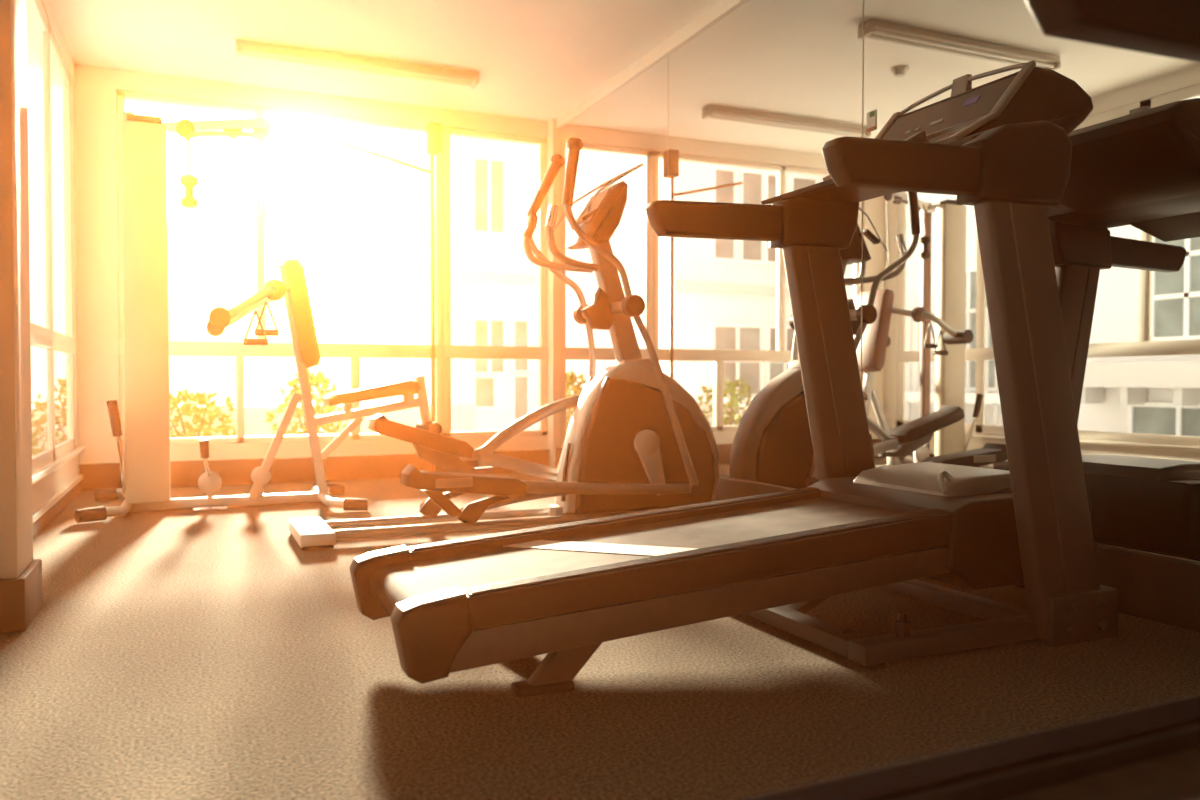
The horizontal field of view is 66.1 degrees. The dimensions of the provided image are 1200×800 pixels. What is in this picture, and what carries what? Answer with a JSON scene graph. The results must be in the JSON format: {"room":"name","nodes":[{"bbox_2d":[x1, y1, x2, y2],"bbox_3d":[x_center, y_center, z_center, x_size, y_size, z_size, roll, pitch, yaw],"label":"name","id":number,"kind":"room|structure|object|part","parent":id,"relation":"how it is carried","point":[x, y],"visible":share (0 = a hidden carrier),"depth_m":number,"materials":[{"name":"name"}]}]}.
{"room":"gym","nodes":[
{"label":"gym","id":0,"kind":"room"},
{"bbox_2d":[0,0,41,633],"bbox_3d":[-2.019,-0.702,2.538,0.770,2.700,0.320,-1,1,-24],"label":"column","id":1,"kind":"structure","parent":0,"point":[20,574],"depth_m":2.58,"materials":[{"name":"beige paint"}]},
{"bbox_2d":[26,0,78,512],"bbox_3d":[-0.816,-0.650,0.014,0.150,2.700,12.710,-1,1,-24],"label":"wall","id":2,"kind":"structure","parent":0,"point":[43,490],"depth_m":5.56,"materials":[{"name":"beige paint"}]},
{"bbox_2d":[30,0,74,473],"bbox_3d":[-2.611,-0.812,4.215,0.035,2.300,3.250,-1,1,-24],"label":"window","id":3,"kind":"structure","parent":2,"relation":"in","point":[42,337],"depth_m":4.82,"materials":[{"name":"paint"}]},
{"bbox_3d":[-2.611,-0.303,4.225,0.035,0.098,3.250,-1,1,-24],"label":"rail","id":4,"kind":"part","parent":3,"relation":"part of","materials":[{"name":"metal"}]},
{"bbox_2d":[33,481,80,538],"bbox_3d":[-2.618,0.574,4.317,0.012,0.075,3.390,-1,1,-24],"label":"baseboard","id":5,"kind":"structure","parent":2,"relation":"attached to","point":[48,516],"depth_m":4.72,"materials":[{"name":"brown wood"}]},
{"bbox_2d":[32,446,84,522],"bbox_3d":[-2.607,0.431,4.319,0.035,0.210,3.390,-1,1,-24],"label":"trim","id":6,"kind":"structure","parent":2,"relation":"attached to","point":[38,475],"depth_m":4.68,"materials":[{"name":"paint"}]},
{"bbox_2d":[51,64,559,467],"bbox_3d":[-1.910,-0.784,6.505,3.398,2.700,0.250,-1,1,-24],"label":"wall","id":7,"kind":"structure","parent":0,"point":[95,87],"depth_m":5.95,"materials":[{"name":"beige paint"}]},
{"bbox_2d":[116,90,443,445],"bbox_3d":[-2.147,-0.857,6.423,2.140,2.300,0.095,-1,1,-24],"label":"window","id":8,"kind":"structure","parent":7,"relation":"in","point":[238,350],"depth_m":6.33,"materials":[{"name":"paint"}]},
{"bbox_3d":[-2.147,-0.348,6.434,2.140,0.098,0.095,-1,1,-24],"label":"rail","id":9,"kind":"part","parent":8,"relation":"part of","materials":[{"name":"metal"}]},
{"bbox_2d":[79,449,548,490],"bbox_3d":[-1.853,0.481,6.516,3.190,0.170,0.022,-1,1,-24],"label":"baseboard","id":10,"kind":"structure","parent":7,"relation":"attached to","point":[293,469],"depth_m":6.39,"materials":[{"name":"brown wood"}]},
{"bbox_2d":[443,127,547,437],"bbox_3d":[-0.793,-0.870,7.021,0.820,2.300,0.095,-1,1,-24],"label":"window","id":11,"kind":"structure","parent":7,"relation":"in","point":[540,353],"depth_m":6.96,"materials":[{"name":"paint"}]},
{"bbox_3d":[-0.793,-0.361,7.032,0.820,0.098,0.095,-1,1,-24],"label":"rail","id":12,"kind":"part","parent":11,"relation":"part of","materials":[{"name":"metal"}]},
{"bbox_2d":[27,0,720,120],"bbox_3d":[0.590,-2.093,0.601,4.200,0.160,13.100,-1,1,-24],"label":"ceiling","id":13,"kind":"structure","parent":0,"point":[532,59],"depth_m":5.42,"materials":[{"name":"paint"}]},
{"bbox_2d":[235,39,478,88],"bbox_3d":[-1.476,-2.081,5.735,1.470,0.075,0.156,-1,1,-24],"label":"ceiling light","id":14,"kind":"object","parent":13,"relation":"attached to","point":[246,48],"visible":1,"depth_m":5.68,"materials":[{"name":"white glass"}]},
{"bbox_2d":[0,473,1199,799],"bbox_3d":[0.590,0.747,0.659,4.200,0.120,13.100,-1,1,-24],"label":"floor","id":15,"kind":"structure","parent":0,"point":[175,654],"depth_m":2.10,"materials":[{"name":"beige carpet"}]},
{"bbox_2d":[75,111,441,522],"bbox_3d":[-1.870,-0.487,5.207,1.863,2.160,1.193,-1,1,-24],"label":"machine","id":16,"kind":"object","parent":15,"relation":"on","point":[145,469],"visible":0.98,"depth_m":4.87,"materials":[{"name":"white metal"}]},
{"bbox_3d":[-2.478,0.337,4.783,0.030,0.337,0.126,0,1,-9],"label":"lever","id":17,"kind":"part","parent":16,"relation":"part of","materials":[{"name":"silver metal"}]},
{"bbox_3d":[-2.111,0.354,4.958,0.027,0.120,0.069,0,1,8],"label":"lever","id":18,"kind":"part","parent":16,"relation":"part of","materials":[{"name":"silver metal"}]},
{"bbox_3d":[-1.974,-0.542,5.380,0.561,0.260,0.172,1,1,25],"label":"press arm","id":19,"kind":"part","parent":16,"relation":"part of","materials":[{"name":"paint"}]},
{"bbox_3d":[-1.755,-0.377,4.706,0.121,0.164,0.012,-1,1,-24],"label":"stirrup handle","id":20,"kind":"part","parent":16,"relation":"part of","materials":[{"name":"grey metal"}]},
{"bbox_3d":[-1.749,-0.532,4.872,0.172,0.260,0.561,0,1,17],"label":"press arm","id":21,"kind":"part","parent":16,"relation":"part of","materials":[{"name":"paint"}]},
{"bbox_3d":[-1.721,-0.428,4.764,0.121,0.164,0.012,-1,1,-24],"label":"stirrup handle","id":22,"kind":"part","parent":16,"relation":"part of","materials":[{"name":"grey metal"}]},
{"bbox_3d":[-1.817,0.254,5.162,0.283,0.594,0.045,-1,1,-24],"label":"leg","id":23,"kind":"part","parent":16,"relation":"part of","materials":[{"name":"paint"}]},
{"bbox_3d":[-1.673,-0.097,5.218,0.253,1.287,0.050,-1,1,-24],"label":"leg","id":24,"kind":"part","parent":16,"relation":"part of","materials":[{"name":"paint"}]},
{"bbox_3d":[-1.051,0.022,5.496,0.098,0.336,0.050,-1,1,-24],"label":"leg post","id":25,"kind":"part","parent":16,"relation":"part of","materials":[{"name":"metal"}]},
{"bbox_2d":[339,122,440,470],"bbox_3d":[-1.484,-0.713,6.563,0.708,2.555,0.120,-1,1,-24],"label":"window post","id":26,"kind":"object","parent":15,"relation":"on","point":[433,129],"visible":0.82,"depth_m":6.66,"materials":[{"name":"white metal"}]},
{"bbox_3d":[-1.504,-1.712,6.517,0.651,0.170,0.024,-1,1,-24],"label":"sloping arm","id":27,"kind":"part","parent":26,"relation":"part of"},
{"bbox_2d":[289,137,719,550],"bbox_3d":[-0.365,-0.328,4.419,2.122,1.873,0.692,-1,1,-24],"label":"elliptical trainer","id":28,"kind":"object","parent":15,"relation":"on","point":[636,440],"visible":1,"depth_m":4.47,"materials":[{"name":"plastic"}]},
{"bbox_3d":[-0.712,0.567,4.443,1.220,0.040,0.040,-1,1,-24],"label":"guide rail","id":29,"kind":"part","parent":28,"relation":"part of","materials":[{"name":"silver metal"}]},
{"bbox_3d":[-0.704,0.460,4.138,0.190,0.130,0.060,-1,1,-24],"label":"carriage post","id":30,"kind":"part","parent":28,"relation":"part of","materials":[{"name":"black plastic"}]},
{"bbox_3d":[-0.599,0.572,4.187,1.220,0.040,0.040,-1,1,-24],"label":"guide rail","id":31,"kind":"part","parent":28,"relation":"part of","materials":[{"name":"silver metal"}]},
{"bbox_3d":[-0.203,-0.385,4.802,0.392,1.122,0.044,-1,1,-24],"label":"swing arm","id":32,"kind":"part","parent":28,"relation":"part of","materials":[{"name":"silver metal"}]},
{"bbox_3d":[0.151,0.212,4.776,0.765,0.659,0.065,-1,1,-24],"label":"panel","id":33,"kind":"part","parent":28,"relation":"part of","materials":[{"name":"white plastic"}]},
{"bbox_2d":[579,207,599,222],"bbox_3d":[-0.050,-0.883,4.394,0.095,0.075,0.050,-1,1,-24],"label":"tray","id":34,"kind":"object","parent":28,"relation":"on","point":[594,214],"depth_m":4.39,"materials":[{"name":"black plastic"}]},
{"bbox_3d":[0.161,-0.229,4.331,0.710,1.338,0.044,-1,1,-24],"label":"swing arm","id":35,"kind":"part","parent":28,"relation":"part of","materials":[{"name":"silver metal"}]},
{"bbox_3d":[0.234,0.216,4.589,0.765,0.659,0.065,-1,1,-24],"label":"panel","id":36,"kind":"part","parent":28,"relation":"part of","materials":[{"name":"black plastic"}]},
{"bbox_3d":[0.248,0.307,4.535,0.170,0.325,0.036,-1,1,-24],"label":"crank arm","id":37,"kind":"part","parent":28,"relation":"part of","materials":[{"name":"plastic"}]},
{"bbox_2d":[349,60,1118,697],"bbox_3d":[0.401,-0.171,2.556,2.050,1.636,0.943,-1,1,-24],"label":"treadmill","id":38,"kind":"object","parent":15,"relation":"on","point":[1003,146],"visible":1,"depth_m":2.40,"materials":[{"name":"black plastic"}]},
{"bbox_3d":[0.183,0.374,2.776,1.620,0.192,0.075,-1,1,-24],"label":"rail","id":39,"kind":"part","parent":38,"relation":"part of","materials":[{"name":"black plastic"}]},
{"bbox_3d":[0.347,0.475,2.232,1.480,0.175,0.046,-1,1,-24],"label":"frame","id":40,"kind":"part","parent":38,"relation":"part of","materials":[{"name":"grey metal"}]},
{"bbox_3d":[0.407,0.384,2.268,1.620,0.192,0.075,-1,1,-24],"label":"rail","id":41,"kind":"part","parent":38,"relation":"part of","materials":[{"name":"black plastic"}]},
{"bbox_3d":[0.454,-0.593,3.032,0.660,0.140,0.068,-1,1,-24],"label":"handrail","id":42,"kind":"part","parent":38,"relation":"part of","materials":[{"name":"black plastic"}]},
{"bbox_2d":[761,179,836,204],"bbox_3d":[0.717,-0.657,2.726,0.265,0.102,0.470,-1,1,-24],"label":"tray","id":43,"kind":"object","parent":38,"relation":"on","point":[828,186],"depth_m":2.78,"materials":[{"name":"black plastic"}]},
{"bbox_3d":[0.697,0.526,2.703,0.420,0.176,0.060,-1,1,-24],"label":"lift arm","id":44,"kind":"part","parent":38,"relation":"part of","materials":[{"name":"grey metal"}]},
{"bbox_3d":[0.813,-0.577,2.272,0.618,0.140,0.068,-1,1,-24],"label":"handrail","id":45,"kind":"part","parent":38,"relation":"part of","materials":[{"name":"black plastic"}]},
{"bbox_2d":[853,462,1011,496],"bbox_3d":[1.082,0.262,2.854,0.440,0.106,0.425,-1,1,-24],"label":"hood","id":46,"kind":"object","parent":38,"relation":"attached to","point":[925,479],"depth_m":2.72,"materials":[{"name":"grey plastic"}]},
{"bbox_2d":[929,118,943,125],"bbox_3d":[1.019,-0.842,2.795,0.010,0.011,0.050,-1,1,-24],"label":"print","id":47,"kind":"object","parent":38,"relation":"attached to","point":[934,121],"depth_m":2.79},
{"bbox_3d":[1.027,0.613,2.429,0.880,0.050,0.064,-1,1,-24],"label":"rail","id":48,"kind":"part","parent":38,"relation":"part of","materials":[{"name":"grey metal"}]},
{"bbox_3d":[1.286,0.581,2.505,0.255,0.135,0.084,-1,1,-24],"label":"foot plate","id":49,"kind":"part","parent":38,"relation":"part of","materials":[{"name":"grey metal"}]},
{"bbox_2d":[739,0,1199,799],"bbox_3d":[0.806,-0.135,0.844,2.050,1.636,0.943,-1,1,-24],"label":"treadmill","id":50,"kind":"object","parent":15,"relation":"on","point":[1152,752],"visible":1,"depth_m":1.01,"materials":[{"name":"black plastic"}]},
{"bbox_3d":[0.589,0.417,1.064,1.620,0.089,0.075,-1,1,-24],"label":"rail","id":51,"kind":"part","parent":50,"relation":"part of","materials":[{"name":"black plastic"}]},
{"bbox_3d":[0.860,-0.557,1.320,0.660,0.140,0.068,-1,1,-24],"label":"handrail","id":52,"kind":"part","parent":50,"relation":"part of","materials":[{"name":"black plastic"}]},
{"bbox_2d":[561,447,1199,562],"bbox_3d":[2.317,-0.679,1.393,0.200,2.700,13.100,-1,1,-24],"label":"wall","id":53,"kind":"structure","parent":0,"point":[561,447],"depth_m":2.80,"materials":[{"name":"beige paint"}]},
{"bbox_2d":[560,55,667,446],"bbox_3d":[0.049,-0.838,6.264,0.007,2.427,1.752,-1,1,-24],"label":"wall mirror","id":54,"kind":"object","parent":53,"relation":"attached to","point":[627,129],"visible":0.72,"depth_m":6.00,"materials":[{"name":"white mirror"}]},
{"bbox_2d":[557,0,746,128],"bbox_3d":[1.564,-2.020,2.788,0.028,0.075,9.310,-1,1,-24],"label":"trim","id":55,"kind":"structure","parent":53,"relation":"attached to","point":[723,7],"depth_m":5.55,"materials":[{"name":"paint"}]},
{"bbox_2d":[668,0,863,488],"bbox_3d":[0.754,-0.805,4.668,0.007,2.427,1.726,-1,1,-24],"label":"wall mirror","id":56,"kind":"object","parent":53,"relation":"attached to","point":[756,97],"visible":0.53,"depth_m":4.63,"materials":[{"name":"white mirror"}]},
{"bbox_2d":[556,447,1199,632],"bbox_3d":[1.561,0.547,2.839,0.035,0.190,9.310,-1,1,-24],"label":"baseboard","id":57,"kind":"structure","parent":53,"relation":"attached to","point":[1156,588],"depth_m":2.71,"materials":[{"name":"brown wood"}]},
{"bbox_2d":[862,0,1199,560],"bbox_3d":[1.454,-0.772,3.085,0.007,2.427,1.725,-1,1,-24],"label":"wall mirror","id":58,"kind":"object","parent":53,"relation":"attached to","point":[1125,225],"visible":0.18,"depth_m":2.92,"materials":[{"name":"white mirror"}]},
{"bbox_2d":[866,109,875,131],"bbox_3d":[1.121,-1.154,3.815,0.006,0.080,0.055,-1,1,-24],"label":"sticker","id":59,"kind":"object","parent":58,"relation":"attached to","point":[871,116],"visible":1,"depth_m":3.81,"materials":[{"name":"paper"}]},
{"label":"outside","id":60,"kind":"structure","parent":0,"visible":0},
{"bbox_2d":[476,429,537,430],"bbox_3d":[-2.022,0.816,4.591,32.000,0.180,38.000,-1,1,-24],"label":"ground","id":61,"kind":"structure","parent":60,"point":[492,429],"depth_m":15.29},
{"bbox_2d":[31,378,66,454],"bbox_3d":[-4.842,0.218,8.642,1.043,0.861,1.110,0,1,14],"label":"shrub","id":62,"kind":"object","parent":61,"relation":"on","point":[62,382],"visible":0.14,"depth_m":8.37,"materials":[{"name":"green plant"}]},
{"bbox_3d":[-4.831,0.315,8.588,0.560,0.668,0.488,-1,1,-24],"label":"stem","id":63,"kind":"part","parent":62,"relation":"part of","materials":[{"name":"green plant"}]},
{"bbox_2d":[170,386,245,437],"bbox_3d":[-4.150,0.247,9.350,1.073,0.775,1.120,-1,1,-24],"label":"shrub","id":64,"kind":"object","parent":61,"relation":"on","point":[202,398],"visible":0.59,"depth_m":9.31,"materials":[{"name":"green plant"}]},
{"bbox_3d":[-4.144,0.344,9.384,0.559,0.579,0.487,-1,1,-24],"label":"stem","id":65,"kind":"part","parent":64,"relation":"part of","materials":[{"name":"green plant"}]},
{"bbox_2d":[31,403,475,455],"bbox_3d":[-4.213,0.338,10.283,5.800,0.540,0.200,-1,1,-24],"label":"wall","id":66,"kind":"structure","parent":61,"relation":"on","point":[463,416],"depth_m":10.42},
{"bbox_2d":[265,368,347,435],"bbox_3d":[-2.968,0.141,9.585,0.897,0.972,0.940,0,1,5],"label":"shrub","id":67,"kind":"object","parent":61,"relation":"on","point":[319,378],"visible":0.44,"depth_m":9.54,"materials":[{"name":"green plant"}]},
{"bbox_3d":[-2.991,0.264,9.619,0.460,0.726,0.401,-1,1,-24],"label":"stem","id":68,"kind":"part","parent":67,"relation":"part of","materials":[{"name":"green plant"}]},
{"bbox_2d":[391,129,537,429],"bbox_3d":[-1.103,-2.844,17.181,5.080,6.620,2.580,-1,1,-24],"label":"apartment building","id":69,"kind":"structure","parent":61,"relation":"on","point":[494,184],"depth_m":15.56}
]}

